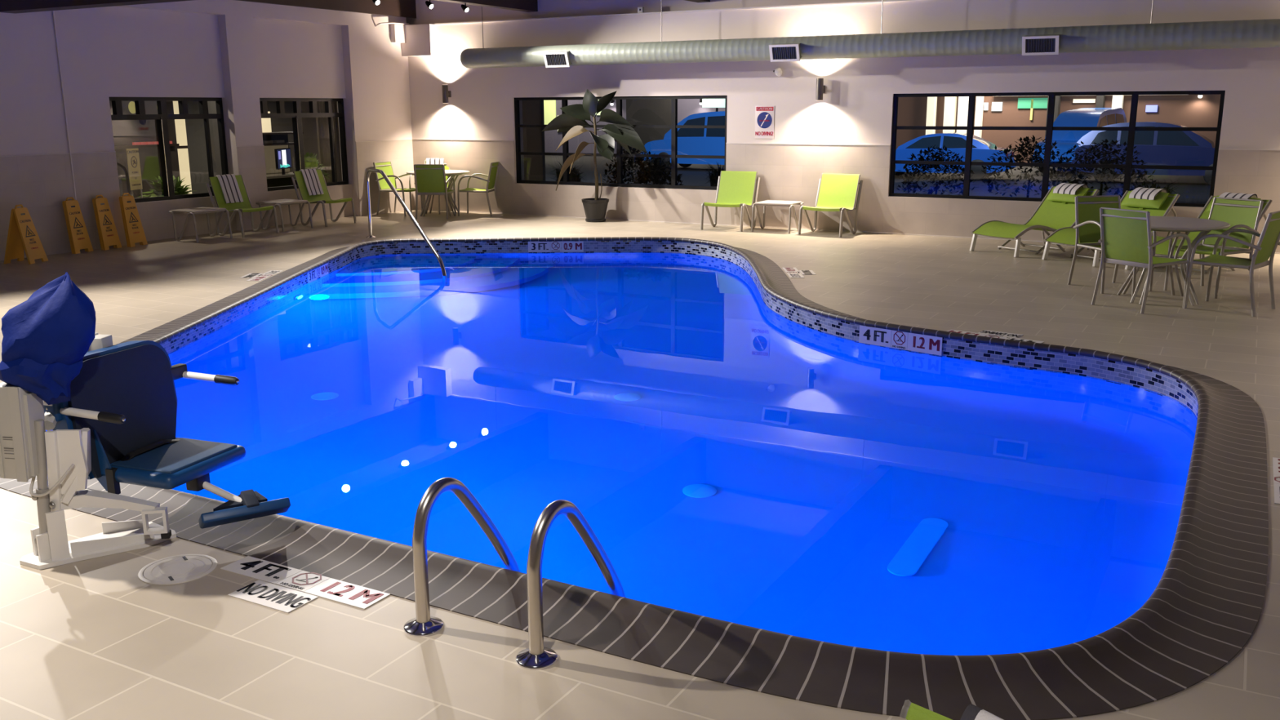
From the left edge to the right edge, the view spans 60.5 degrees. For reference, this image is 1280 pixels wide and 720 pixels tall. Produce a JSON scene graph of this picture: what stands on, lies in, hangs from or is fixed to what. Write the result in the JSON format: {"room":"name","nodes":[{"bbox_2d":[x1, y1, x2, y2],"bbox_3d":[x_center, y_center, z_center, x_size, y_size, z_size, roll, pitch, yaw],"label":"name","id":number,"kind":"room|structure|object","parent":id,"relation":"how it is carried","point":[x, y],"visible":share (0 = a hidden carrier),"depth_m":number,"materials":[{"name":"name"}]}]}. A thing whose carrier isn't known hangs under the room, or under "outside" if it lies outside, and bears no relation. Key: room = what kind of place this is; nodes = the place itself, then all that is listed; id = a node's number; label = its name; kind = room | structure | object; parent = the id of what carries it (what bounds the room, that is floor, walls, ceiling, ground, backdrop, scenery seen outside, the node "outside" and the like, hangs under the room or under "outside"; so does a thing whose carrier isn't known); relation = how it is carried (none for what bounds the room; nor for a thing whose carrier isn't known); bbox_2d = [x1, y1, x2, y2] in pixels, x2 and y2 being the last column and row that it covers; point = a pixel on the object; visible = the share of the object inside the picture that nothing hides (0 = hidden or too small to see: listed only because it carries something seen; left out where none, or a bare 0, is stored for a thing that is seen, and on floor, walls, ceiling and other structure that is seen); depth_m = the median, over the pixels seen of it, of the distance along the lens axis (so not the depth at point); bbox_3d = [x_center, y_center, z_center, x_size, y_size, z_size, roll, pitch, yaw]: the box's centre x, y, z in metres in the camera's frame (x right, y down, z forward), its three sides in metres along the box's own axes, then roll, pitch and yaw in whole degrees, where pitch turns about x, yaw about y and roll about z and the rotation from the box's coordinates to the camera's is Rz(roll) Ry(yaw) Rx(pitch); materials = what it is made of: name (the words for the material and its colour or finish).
{"room":"indoor swimming pool","nodes":[
{"label":"indoor swimming pool","id":0,"kind":"room"},
{"bbox_2d":[173,101,191,194],"bbox_3d":[-8.921,-4.461,21.507,0.060,2.650,0.720,7,15,28],"label":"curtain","id":1,"kind":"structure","parent":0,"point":[180,128],"depth_m":21.51,"materials":[{"name":"beige fabric"}]},
{"bbox_2d":[0,0,415,261],"bbox_3d":[-8.540,-2.926,11.608,0.365,4.100,18.000,7,15,28],"label":"wall","id":2,"kind":"structure","parent":0,"point":[241,53],"depth_m":15.32,"materials":[{"name":"paint"}]},
{"bbox_2d":[52,10,76,199],"bbox_3d":[-7.179,-3.180,13.685,0.020,2.950,0.020,7,15,28],"label":"conduit","id":3,"kind":"object","parent":2,"relation":"attached to","point":[53,11],"visible":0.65,"depth_m":13.67,"materials":[{"name":"metal"}]},
{"bbox_2d":[109,97,228,202],"bbox_3d":[-6.582,-2.949,15.319,0.108,1.400,1.950,7,15,28],"label":"window","id":4,"kind":"structure","parent":2,"relation":"in","point":[162,117],"depth_m":15.33,"materials":[{"name":"black metal"}]},
{"bbox_2d":[259,97,348,191],"bbox_3d":[-5.377,-3.442,17.436,0.108,1.400,1.920,7,15,28],"label":"window","id":5,"kind":"structure","parent":2,"relation":"in","point":[296,117],"depth_m":17.47,"materials":[{"name":"black metal"}]},
{"bbox_2d":[266,101,341,181],"bbox_3d":[-9.736,-4.271,20.254,0.100,2.850,13.100,7,15,28],"label":"wall","id":6,"kind":"structure","parent":0,"point":[308,125],"depth_m":24.17,"materials":[{"name":"paint"}]},
{"bbox_2d":[522,100,545,180],"bbox_3d":[-7.485,-4.001,19.035,5.050,2.850,13.300,7,15,28],"label":"wall","id":7,"kind":"structure","parent":0,"point":[532,110],"depth_m":23.60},
{"bbox_2d":[0,209,1279,719],"bbox_3d":[-0.966,-0.059,8.138,17.600,0.001,18.300,7,15,28],"label":"floor","id":8,"kind":"structure","parent":0,"point":[88,639],"depth_m":4.09,"materials":[{"name":"tile"}]},
{"bbox_2d":[4,204,48,264],"bbox_3d":[-7.300,-1.492,12.974,0.353,0.686,0.310,2,13,9],"label":"sign","id":9,"kind":"object","parent":8,"relation":"on","point":[22,236],"visible":1,"depth_m":12.95,"materials":[{"name":"yellow plastic"}]},
{"bbox_2d":[62,196,93,253],"bbox_3d":[-7.120,-1.703,13.860,0.157,0.696,0.310,3,13,14],"label":"sign","id":10,"kind":"object","parent":8,"relation":"on","point":[79,239],"visible":1,"depth_m":13.82,"materials":[{"name":"yellow plastic"}]},
{"bbox_2d":[92,195,121,250],"bbox_3d":[-6.921,-1.785,14.209,0.157,0.696,0.310,3,13,14],"label":"sign","id":11,"kind":"object","parent":8,"relation":"on","point":[107,231],"visible":1,"depth_m":14.17,"materials":[{"name":"yellow plastic"}]},
{"bbox_2d":[119,192,147,247],"bbox_3d":[-6.723,-1.857,14.518,0.157,0.696,0.310,4,14,17],"label":"sign","id":12,"kind":"object","parent":8,"relation":"on","point":[133,228],"visible":1,"depth_m":14.48,"materials":[{"name":"yellow plastic"}]},
{"bbox_2d":[0,271,290,569],"bbox_3d":[-2.117,0.169,4.588,1.032,1.158,0.746,-9,15,-32],"label":"lift","id":13,"kind":"object","parent":8,"relation":"on","point":[108,411],"visible":1,"depth_m":4.43,"materials":[{"name":"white plastic"}]},
{"bbox_2d":[2,436,13,458],"bbox_3d":[-2.456,0.342,4.268,0.042,0.090,0.001,1,13,5],"label":"print","id":14,"kind":"object","parent":13,"relation":"attached to","point":[7,442],"depth_m":4.27},
{"bbox_2d":[0,271,96,404],"bbox_3d":[-2.309,-0.085,4.270,0.369,0.518,0.305,-6,14,-23],"label":"hood","id":15,"kind":"object","parent":13,"relation":"attached to","point":[47,336],"depth_m":4.18,"materials":[{"name":"fabric"}]},
{"bbox_2d":[137,554,217,585],"bbox_3d":[-1.818,0.822,4.320,0.290,0.006,0.290,7,15,28],"label":"lid","id":16,"kind":"object","parent":8,"relation":"on","point":[177,569],"visible":1,"depth_m":4.31,"materials":[{"name":"plastic"}]},
{"bbox_2d":[168,207,232,242],"bbox_3d":[-6.084,-1.879,15.209,0.531,0.421,0.600,7,15,28],"label":"side table","id":17,"kind":"object","parent":8,"relation":"on","point":[195,211],"visible":1,"depth_m":15.07,"materials":[{"name":"metal"}]},
{"bbox_2d":[205,174,279,237],"bbox_3d":[-5.710,-2.220,15.774,0.681,0.830,0.667,7,15,28],"label":"lounge chair","id":18,"kind":"object","parent":8,"relation":"on","point":[246,206],"visible":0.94,"depth_m":15.71,"materials":[{"name":"green"}]},
{"bbox_2d":[215,173,243,203],"bbox_3d":[-5.925,-2.472,15.837,0.192,0.403,0.302,7,15,28],"label":"towel","id":19,"kind":"object","parent":18,"relation":"on","point":[228,184],"visible":1,"depth_m":15.81,"materials":[{"name":"fabric"}]},
{"bbox_2d":[240,270,284,280],"bbox_3d":[-4.144,-0.918,11.916,0.302,0.005,0.750,0,13,1],"label":"depth marker","id":20,"kind":"object","parent":8,"relation":"on","point":[256,277],"visible":1,"depth_m":11.91,"materials":[{"name":"white tile"}]},
{"bbox_2d":[256,199,313,231],"bbox_3d":[-5.342,-2.183,16.512,0.531,0.421,0.600,7,15,28],"label":"side table","id":21,"kind":"object","parent":8,"relation":"on","point":[279,202],"visible":1,"depth_m":16.39,"materials":[{"name":"metal"}]},
{"bbox_2d":[220,555,390,613],"bbox_3d":[-1.326,0.860,4.140,0.750,0.005,0.302,7,15,28],"label":"depth marker","id":22,"kind":"object","parent":8,"relation":"on","point":[261,593],"visible":1,"depth_m":4.13,"materials":[{"name":"white tile"}]},
{"bbox_2d":[291,169,356,226],"bbox_3d":[-4.934,-2.537,17.136,0.681,0.830,0.667,7,15,28],"label":"lounge chair","id":23,"kind":"object","parent":8,"relation":"on","point":[322,198],"visible":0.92,"depth_m":17.07,"materials":[{"name":"green"}]},
{"bbox_2d":[299,168,324,195],"bbox_3d":[-5.149,-2.790,17.200,0.192,0.403,0.302,7,15,28],"label":"towel","id":24,"kind":"object","parent":23,"relation":"on","point":[312,181],"visible":1,"depth_m":17.18,"materials":[{"name":"fabric"}]},
{"bbox_2d":[373,160,422,216],"bbox_3d":[-4.117,-2.921,18.665,0.614,0.886,0.592,5,14,21],"label":"armchair","id":25,"kind":"object","parent":8,"relation":"on","point":[386,166],"visible":0.84,"depth_m":18.64,"materials":[{"name":"green"}]},
{"bbox_2d":[413,164,456,218],"bbox_3d":[-3.387,-2.789,18.077,0.592,0.886,0.614,0,13,3],"label":"armchair","id":26,"kind":"object","parent":8,"relation":"on","point":[429,179],"visible":1,"depth_m":17.82,"materials":[{"name":"green"}]},
{"bbox_2d":[406,169,470,216],"bbox_3d":[-3.393,-2.815,18.543,1.060,0.733,1.060,0,13,0],"label":"round table","id":27,"kind":"object","parent":8,"relation":"on","point":[448,172],"visible":0.52,"depth_m":18.40,"materials":[{"name":"laminate"}]},
{"bbox_2d":[403,477,520,636],"bbox_3d":[-0.632,0.954,4.059,0.140,1.153,0.643,7,15,28],"label":"grab rail","id":28,"kind":"object","parent":8,"relation":"attached to","point":[424,626],"visible":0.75,"depth_m":3.79,"materials":[{"name":"metal"}]},
{"bbox_2d":[457,161,498,216],"bbox_3d":[-2.709,-2.886,18.483,0.614,0.886,0.592,2,13,8],"label":"armchair","id":29,"kind":"object","parent":8,"relation":"on","point":[493,171],"visible":1,"depth_m":18.34,"materials":[{"name":"green"}]},
{"bbox_2d":[515,499,626,670],"bbox_3d":[-0.217,1.004,3.834,0.140,1.153,0.643,7,15,28],"label":"grab rail","id":30,"kind":"object","parent":8,"relation":"attached to","point":[534,657],"visible":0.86,"depth_m":3.57,"materials":[{"name":"metal"}]},
{"bbox_2d":[542,88,647,222],"bbox_3d":[-0.768,-3.174,17.113,1.896,2.039,0.678,7,15,28],"label":"potted plant","id":31,"kind":"object","parent":8,"relation":"on","point":[573,122],"visible":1,"depth_m":17.05,"materials":[{"name":"green plant"}]},
{"bbox_2d":[0,236,1268,719],"bbox_3d":[-0.094,-0.309,9.017,7.876,0.105,11.856,0,13,1],"label":"pool coping","id":32,"kind":"object","parent":8,"relation":"on","point":[1206,605],"visible":0.87,"depth_m":3.94,"materials":[{"name":"tile"}]},
{"bbox_2d":[160,240,1197,417],"bbox_3d":[-0.094,-0.219,9.037,7.245,0.210,11.224,0,13,1],"label":"tile","id":33,"kind":"structure","parent":32,"relation":"attached to","point":[1104,369],"depth_m":9.35,"materials":[{"name":"tile"}]},
{"bbox_2d":[307,262,328,283],"bbox_3d":[-3.631,-0.982,12.386,0.005,0.142,0.730,0,13,1],"label":"depth marker","id":34,"kind":"object","parent":33,"relation":"attached to","point":[322,271],"visible":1,"depth_m":12.37,"materials":[{"name":"white tile"}]},
{"bbox_2d":[528,241,583,252],"bbox_3d":[-1.113,-1.494,14.483,0.730,0.142,0.005,0,13,0],"label":"depth marker","id":35,"kind":"object","parent":33,"relation":"attached to","point":[533,246],"visible":1,"depth_m":14.48,"materials":[{"name":"white tile"}]},
{"bbox_2d":[858,324,942,355],"bbox_3d":[2.042,-0.157,8.637,0.730,0.142,0.005,11,17,42],"label":"depth marker","id":36,"kind":"object","parent":33,"relation":"attached to","point":[914,342],"visible":1,"depth_m":8.63,"materials":[{"name":"white tile"}]},
{"bbox_2d":[700,170,759,231],"bbox_3d":[1.336,-2.358,16.228,0.667,0.830,0.681,7,15,27],"label":"lounge chair","id":37,"kind":"object","parent":8,"relation":"on","point":[734,188],"visible":0.97,"depth_m":16.34,"materials":[{"name":"green"}]},
{"bbox_2d":[751,200,804,233],"bbox_3d":[1.994,-2.081,15.921,0.600,0.421,0.531,7,15,28],"label":"side table","id":38,"kind":"object","parent":8,"relation":"on","point":[767,202],"visible":0.92,"depth_m":15.83,"materials":[{"name":"laminate"}]},
{"bbox_2d":[782,267,816,277],"bbox_3d":[1.746,-0.954,11.952,0.302,0.005,0.750,0,13,1],"label":"depth marker","id":39,"kind":"object","parent":8,"relation":"on","point":[792,272],"visible":1,"depth_m":11.91,"materials":[{"name":"white tile"}]},
{"bbox_2d":[797,173,862,237],"bbox_3d":[2.693,-2.200,15.515,0.667,0.830,0.681,9,16,34],"label":"lounge chair","id":40,"kind":"object","parent":8,"relation":"on","point":[835,192],"visible":1,"depth_m":15.60,"materials":[{"name":"green"}]},
{"bbox_2d":[899,699,952,719],"bbox_3d":[0.860,0.948,1.889,0.667,0.830,0.681,12,18,43],"label":"lounge chair","id":41,"kind":"object","parent":8,"relation":"on","point":[909,711],"visible":1,"depth_m":1.76,"materials":[{"name":"green"}]},
{"bbox_2d":[960,703,1004,719],"bbox_3d":[0.686,0.750,1.665,0.371,0.403,0.193,12,18,43],"label":"towel","id":42,"kind":"object","parent":41,"relation":"on","point":[971,712],"visible":1,"depth_m":1.69,"materials":[{"name":"fabric"}]},
{"bbox_2d":[946,329,1044,342],"bbox_3d":[2.804,-0.194,8.630,0.750,0.005,0.302,10,17,38],"label":"depth marker","id":43,"kind":"object","parent":8,"relation":"on","point":[987,333],"visible":0.81,"depth_m":8.64,"materials":[{"name":"white tile"}]},
{"bbox_2d":[969,186,1099,257],"bbox_3d":[4.903,-1.740,13.636,1.461,0.776,0.722,-8,15,-30],"label":"chaise lounge","id":44,"kind":"object","parent":8,"relation":"on","point":[1055,211],"visible":0.81,"depth_m":13.68,"materials":[{"name":"green"}]},
{"bbox_2d":[1045,186,1089,202],"bbox_3d":[5.402,-2.095,13.863,0.195,0.191,0.500,-8,15,-30],"label":"pillow","id":45,"kind":"object","parent":44,"relation":"on","point":[1052,197],"depth_m":13.79,"materials":[{"name":"green fabric"}]},
{"bbox_2d":[1053,182,1088,195],"bbox_3d":[5.445,-2.165,13.873,0.249,0.129,0.332,-8,15,-30],"label":"towel","id":46,"kind":"object","parent":44,"relation":"on","point":[1063,188],"visible":1,"depth_m":13.82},
{"bbox_2d":[1041,190,1179,266],"bbox_3d":[5.512,-1.558,12.838,1.461,0.776,0.722,-8,15,-30],"label":"chaise lounge","id":47,"kind":"object","parent":8,"relation":"on","point":[1162,203],"visible":0.44,"depth_m":12.85,"materials":[{"name":"green"}]},
{"bbox_2d":[1120,190,1169,208],"bbox_3d":[6.012,-1.913,13.065,0.195,0.191,0.500,-8,15,-30],"label":"pillow","id":48,"kind":"object","parent":47,"relation":"on","point":[1162,200],"depth_m":12.94,"materials":[{"name":"green fabric"}]},
{"bbox_2d":[1128,186,1167,199],"bbox_3d":[6.054,-1.984,13.075,0.249,0.129,0.332,-8,15,-30],"label":"towel","id":49,"kind":"object","parent":47,"relation":"on","point":[1140,193],"visible":1,"depth_m":13.02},
{"bbox_2d":[1067,195,1156,293],"bbox_3d":[4.635,-1.146,10.780,0.592,0.886,0.614,-3,13,-12],"label":"armchair","id":50,"kind":"object","parent":8,"relation":"on","point":[1087,220],"visible":0.5,"depth_m":10.94,"materials":[{"name":"green"}]},
{"bbox_2d":[1091,207,1191,313],"bbox_3d":[4.461,-0.911,9.761,0.614,0.886,0.592,-7,15,-28],"label":"armchair","id":51,"kind":"object","parent":8,"relation":"on","point":[1126,236],"visible":0.99,"depth_m":9.60,"materials":[{"name":"green"}]},
{"bbox_2d":[1116,216,1230,305],"bbox_3d":[4.809,-0.914,10.122,1.060,0.733,1.060,2,13,9],"label":"round table","id":52,"kind":"object","parent":8,"relation":"on","point":[1164,224],"visible":0.49,"depth_m":9.96,"materials":[{"name":"metal"}]},
{"bbox_2d":[1124,195,1272,274],"bbox_3d":[6.121,-1.372,12.018,1.461,0.776,0.722,-8,15,-30],"label":"chaise lounge","id":53,"kind":"object","parent":8,"relation":"on","point":[1162,249],"visible":0.22,"depth_m":11.99,"materials":[{"name":"green"}]},
{"bbox_2d":[1206,195,1261,212],"bbox_3d":[6.620,-1.728,12.245,0.195,0.191,0.500,-8,15,-30],"label":"pillow","id":54,"kind":"object","parent":53,"relation":"on","point":[1208,210],"depth_m":12.40,"materials":[{"name":"green fabric"}]},
{"bbox_2d":[1218,191,1257,199],"bbox_3d":[6.663,-1.798,12.255,0.249,0.129,0.332,-8,15,-30],"label":"towel","id":55,"kind":"object","parent":53,"relation":"on","point":[1245,196],"visible":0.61,"depth_m":12.21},
{"bbox_2d":[1164,196,1263,298],"bbox_3d":[5.503,-1.089,10.515,0.614,0.886,0.592,-7,15,-28],"label":"armchair","id":56,"kind":"object","parent":8,"relation":"on","point":[1239,213],"visible":0.73,"depth_m":10.54,"materials":[{"name":"green"}]},
{"bbox_2d":[1183,210,1279,316],"bbox_3d":[5.234,-0.883,9.625,0.592,0.886,0.614,-12,18,-43],"label":"armchair","id":57,"kind":"object","parent":8,"relation":"on","point":[1268,242],"visible":1,"depth_m":9.54,"materials":[{"name":"green"}]},
{"bbox_2d":[1272,457,1279,504],"bbox_3d":[3.189,0.589,5.224,0.302,0.005,0.750,7,15,28],"label":"depth marker","id":58,"kind":"object","parent":8,"relation":"on","point":[1276,461],"visible":1,"depth_m":5.29,"materials":[{"name":"white tile"}]},
{"bbox_3d":[-0.526,0.333,9.755,9.869,1.204,9.641,7,15,28],"label":"basin","id":59,"kind":"object","parent":8,"relation":"in","visible":0},
{"bbox_2d":[45,252,1197,655],"bbox_3d":[-0.529,-0.293,9.611,9.859,0.001,9.631,7,15,28],"label":"water","id":60,"kind":"object","parent":59,"relation":"in","point":[731,458],"visible":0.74,"depth_m":6.17,"materials":[{"name":"liquid"}]},
{"bbox_3d":[-2.596,-0.350,13.577,2.470,0.290,3.442,7,15,28],"label":"step","id":61,"kind":"structure","parent":59,"relation":"in","visible":0},
{"bbox_2d":[365,168,446,275],"bbox_3d":[-3.035,-1.481,13.959,0.140,1.776,3.408,-7,14,-26],"label":"stair handrail","id":62,"kind":"object","parent":61,"relation":"on","point":[370,171],"visible":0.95,"depth_m":13.99,"materials":[{"name":"silver metal"}]},
{"bbox_2d":[405,0,1279,253],"bbox_3d":[3.432,-3.860,15.415,17.600,4.100,0.530,7,15,28],"label":"wall","id":63,"kind":"structure","parent":0,"point":[849,131],"depth_m":15.78,"materials":[{"name":"paint"}]},
{"bbox_2d":[390,23,436,56],"bbox_3d":[-3.853,-5.444,18.673,0.640,0.510,0.420,7,15,28],"label":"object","id":64,"kind":"structure","parent":63,"relation":"attached to","point":[415,40],"depth_m":18.68,"materials":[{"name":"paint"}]},
{"bbox_2d":[514,95,727,190],"bbox_3d":[-0.365,-3.475,17.474,3.890,1.400,0.080,7,15,28],"label":"window","id":65,"kind":"structure","parent":63,"relation":"in","point":[673,126],"depth_m":17.34,"materials":[{"name":"black metal"}]},
{"bbox_2d":[755,106,774,138],"bbox_3d":[1.831,-3.494,16.129,0.300,0.470,0.007,7,15,28],"label":"caution sign","id":66,"kind":"object","parent":63,"relation":"attached to","point":[764,115],"visible":1,"depth_m":16.13,"materials":[{"name":"plastic"}]},
{"bbox_2d":[815,77,825,100],"bbox_3d":[2.556,-3.835,15.545,0.100,0.310,0.162,7,15,28],"label":"wall sconce","id":67,"kind":"object","parent":63,"relation":"attached to","point":[820,88],"visible":1,"depth_m":15.48,"materials":[{"name":"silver metal"}]},
{"bbox_2d":[418,208,1279,253],"bbox_3d":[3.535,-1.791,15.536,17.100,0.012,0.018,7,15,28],"label":"baseboard","id":68,"kind":"structure","parent":63,"relation":"attached to","point":[419,209],"depth_m":16.41,"materials":[{"name":"tile"}]},
{"bbox_2d":[888,90,1225,207],"bbox_3d":[5.310,-2.789,14.401,4.070,1.410,0.080,7,15,28],"label":"window","id":69,"kind":"structure","parent":63,"relation":"in","point":[1050,128],"depth_m":14.34,"materials":[{"name":"black metal"}]},
{"bbox_3d":[-0.854,-4.112,7.130,17.900,0.150,18.900,7,15,28],"label":"ceiling","id":70,"kind":"structure","parent":0,"visible":0},
{"bbox_2d":[236,0,416,17],"bbox_3d":[-8.326,-4.528,11.230,0.059,0.810,18.200,7,15,28],"label":"ceiling beam","id":71,"kind":"structure","parent":70,"relation":"attached to","point":[400,8],"depth_m":17.88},
{"bbox_2d":[434,0,537,12],"bbox_3d":[-6.166,-4.269,10.060,0.200,0.810,18.200,7,15,28],"label":"ceiling beam","id":72,"kind":"structure","parent":70,"relation":"attached to","point":[527,6],"depth_m":17.15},
{"bbox_2d":[460,0,1279,68],"bbox_3d":[3.880,-4.758,14.027,15.510,1.732,0.415,7,15,28],"label":"air duct","id":73,"kind":"object","parent":70,"relation":"hanging from","point":[1247,33],"visible":1,"depth_m":14.34,"materials":[{"name":"metal"}]},
{"bbox_2d":[546,53,566,65],"bbox_3d":[-1.279,-4.603,16.814,0.350,0.166,0.066,7,15,28],"label":"grille","id":74,"kind":"object","parent":73,"relation":"attached to","point":[551,59],"depth_m":16.81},
{"bbox_2d":[772,46,796,59],"bbox_3d":[1.982,-4.211,15.047,0.350,0.166,0.066,7,15,28],"label":"grille","id":75,"kind":"object","parent":73,"relation":"attached to","point":[778,52],"depth_m":15.05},
{"bbox_2d":[1025,38,1055,53],"bbox_3d":[4.912,-3.859,13.460,0.350,0.166,0.066,7,15,28],"label":"grille","id":76,"kind":"object","parent":73,"relation":"attached to","point":[1032,45],"depth_m":13.46,"materials":[{"name":"metal"}]},
{"bbox_3d":[-0.745,-3.618,7.124,0.200,0.810,18.200,7,15,28],"label":"ceiling beam","id":77,"kind":"structure","parent":70,"relation":"attached to","visible":0},
{"bbox_2d":[0,0,192,13],"bbox_3d":[0.032,-3.394,8.818,17.200,0.415,0.250,7,15,28],"label":"cross beam","id":78,"kind":"structure","parent":77,"relation":"attached to","point":[15,6],"depth_m":12.31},
{"bbox_3d":[-7.491,-5.341,18.726,5.050,0.100,13.100,7,15,28],"label":"ceiling","id":79,"kind":"structure","parent":0,"visible":0},
{"bbox_2d":[315,101,339,182],"bbox_3d":[-5.350,-3.889,18.725,0.056,2.650,0.446,7,15,28],"label":"curtain","id":80,"kind":"object","parent":79,"relation":"hanging from","point":[322,126],"visible":0.26,"depth_m":18.72,"materials":[{"name":"fabric"}]},
{"bbox_3d":[-7.526,-2.587,19.388,5.140,0.055,13.100,7,15,28],"label":"floor","id":81,"kind":"structure","parent":0,"visible":0},
{"bbox_2d":[125,147,142,198],"bbox_3d":[-7.064,-2.343,15.413,0.024,1.234,0.272,2,13,9],"label":"notice","id":82,"kind":"object","parent":81,"relation":"on","point":[132,154],"visible":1,"depth_m":15.33,"materials":[{"name":"plastic"}]},
{"bbox_2d":[109,100,181,198],"bbox_3d":[-8.646,-3.772,18.399,0.170,2.700,2.100,7,15,28],"label":"wall","id":83,"kind":"structure","parent":81,"relation":"on","point":[142,135],"depth_m":18.77,"materials":[{"name":"beige paint"}]},
{"bbox_2d":[139,175,195,197],"bbox_3d":[-6.914,-2.310,16.189,0.952,0.827,0.929,7,15,28],"label":"potted shrub","id":84,"kind":"object","parent":81,"relation":"on","point":[158,186],"visible":0.42,"depth_m":16.03,"materials":[{"name":"green plant"}]},
{"bbox_2d":[185,101,222,193],"bbox_3d":[-7.117,-3.743,18.240,0.500,2.700,0.600,7,15,28],"label":"pillar","id":85,"kind":"structure","parent":81,"relation":"on","point":[195,131],"depth_m":18.04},
{"bbox_2d":[262,131,303,187],"bbox_3d":[-6.389,-3.324,19.391,0.730,1.360,1.200,7,15,28],"label":"computer desk","id":86,"kind":"object","parent":81,"relation":"on","point":[275,178],"visible":0.3,"depth_m":19.63,"materials":[{"name":"brown wood"}]},
{"bbox_2d":[266,172,294,178],"bbox_3d":[-6.376,-3.264,19.397,0.700,0.040,1.200,7,15,28],"label":"countertop","id":87,"kind":"structure","parent":86,"relation":"on","point":[271,175],"depth_m":19.14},
{"bbox_2d":[274,147,291,174],"bbox_3d":[-6.259,-3.483,19.254,0.053,0.450,0.520,2,13,9],"label":"monitor","id":88,"kind":"object","parent":86,"relation":"on","point":[282,156],"visible":1,"depth_m":19.21,"materials":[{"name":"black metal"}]},
{"bbox_2d":[262,131,303,146],"bbox_3d":[-6.523,-3.895,19.334,0.430,0.220,1.200,7,15,28],"label":"shelf","id":89,"kind":"object","parent":86,"relation":"attached to","point":[266,135],"depth_m":19.52,"materials":[{"name":"brown wood"}]},
{"bbox_2d":[293,152,330,179],"bbox_3d":[-5.486,-2.935,18.333,0.648,1.069,0.640,7,15,28],"label":"potted shrub","id":90,"kind":"object","parent":81,"relation":"on","point":[310,161],"visible":0.35,"depth_m":18.15,"materials":[{"name":"green plant"}]},
{"bbox_3d":[3.381,-9.977,48.381,0.092,2.220,0.092,7,15,28],"label":"sign post","id":91,"kind":"object","parent":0,"visible":0},
{"bbox_2d":[702,98,724,107],"bbox_3d":[3.374,-11.478,48.036,1.400,0.840,0.120,7,15,28],"label":"glowing sign","id":92,"kind":"object","parent":91,"relation":"on","point":[706,103],"visible":0.23,"depth_m":48.10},
{"label":"outside","id":93,"kind":"structure","parent":0,"visible":0},
{"bbox_2d":[545,155,1210,203],"bbox_3d":[9.564,-8.866,48.641,85.000,0.120,55.000,7,15,28],"label":"parking lot","id":94,"kind":"structure","parent":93,"point":[1196,190],"depth_m":33.91,"materials":[{"name":"asphalt"}]},
{"bbox_2d":[640,111,724,169],"bbox_3d":[2.756,-8.103,40.368,5.306,2.164,1.920,7,15,28],"label":"car","id":95,"kind":"object","parent":94,"relation":"on","point":[691,141],"visible":0.35,"depth_m":39.76,"materials":[{"name":"blue paint"}]},
{"bbox_2d":[543,94,1220,163],"bbox_3d":[5.713,-11.898,48.249,48.000,6.000,1.000,7,15,28],"label":"building","id":96,"kind":"structure","parent":94,"relation":"on","point":[1187,110],"depth_m":44.07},
{"bbox_2d":[894,132,1015,180],"bbox_3d":[9.491,-6.548,35.131,4.730,1.422,1.800,6,14,25],"label":"car","id":97,"kind":"object","parent":94,"relation":"on","point":[983,149],"visible":0.43,"depth_m":34.18,"materials":[{"name":"blue paint"}]},
{"bbox_2d":[1032,107,1127,173],"bbox_3d":[15.534,-7.710,38.401,1.800,2.164,5.306,10,16,37],"label":"car","id":98,"kind":"object","parent":94,"relation":"on","point":[1066,140],"visible":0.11,"depth_m":37.37,"materials":[{"name":"blue paint"}]},
{"bbox_2d":[1070,121,1214,185],"bbox_3d":[15.460,-6.131,32.417,4.932,1.773,1.800,7,15,28],"label":"car","id":99,"kind":"object","parent":94,"relation":"on","point":[1161,148],"visible":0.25,"depth_m":31.75,"materials":[{"name":"blue paint"}]},
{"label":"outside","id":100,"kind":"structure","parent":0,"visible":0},
{"bbox_3d":[-4.869,-3.165,23.258,85.000,0.540,4.500,7,15,28],"label":"planting bed","id":101,"kind":"object","parent":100,"visible":0},
{"bbox_2d":[549,160,586,182],"bbox_3d":[-1.239,-3.017,19.301,0.796,0.957,0.854,-2,13,-7],"label":"shrub","id":102,"kind":"object","parent":101,"relation":"on","point":[573,176],"visible":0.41,"depth_m":19.13,"materials":[{"name":"green plant"}]},
{"bbox_2d":[601,145,662,184],"bbox_3d":[-0.126,-3.268,19.759,1.156,1.230,1.156,7,15,28],"label":"shrub","id":103,"kind":"object","parent":101,"relation":"on","point":[633,159],"visible":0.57,"depth_m":19.60,"materials":[{"name":"green plant"}]},
{"bbox_2d":[628,157,683,185],"bbox_3d":[0.276,-2.926,18.551,1.013,1.103,0.992,7,15,28],"label":"shrub","id":104,"kind":"object","parent":101,"relation":"on","point":[657,173],"visible":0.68,"depth_m":18.39,"materials":[{"name":"green plant"}]},
{"bbox_2d":[703,160,724,186],"bbox_3d":[1.431,-2.980,19.102,0.809,0.950,0.823,-3,13,-13],"label":"shrub","id":105,"kind":"object","parent":101,"relation":"on","point":[713,178],"visible":0.22,"depth_m":18.93,"materials":[{"name":"green plant"}]},
{"bbox_2d":[896,144,977,195],"bbox_3d":[5.103,-3.082,18.855,1.384,1.224,1.369,7,15,28],"label":"shrub","id":106,"kind":"object","parent":101,"relation":"on","point":[915,184],"visible":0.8,"depth_m":18.69,"materials":[{"name":"green plant"}]},
{"bbox_2d":[977,134,1079,197],"bbox_3d":[6.542,-3.086,18.474,1.685,1.390,1.618,7,15,28],"label":"shrub","id":107,"kind":"object","parent":101,"relation":"on","point":[1038,159],"visible":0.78,"depth_m":18.33,"materials":[{"name":"green plant"}]},
{"bbox_2d":[1048,138,1156,198],"bbox_3d":[7.153,-2.745,17.044,1.658,1.363,1.630,7,15,28],"label":"shrub","id":108,"kind":"object","parent":101,"relation":"on","point":[1090,149],"visible":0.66,"depth_m":16.87,"materials":[{"name":"green plant"}]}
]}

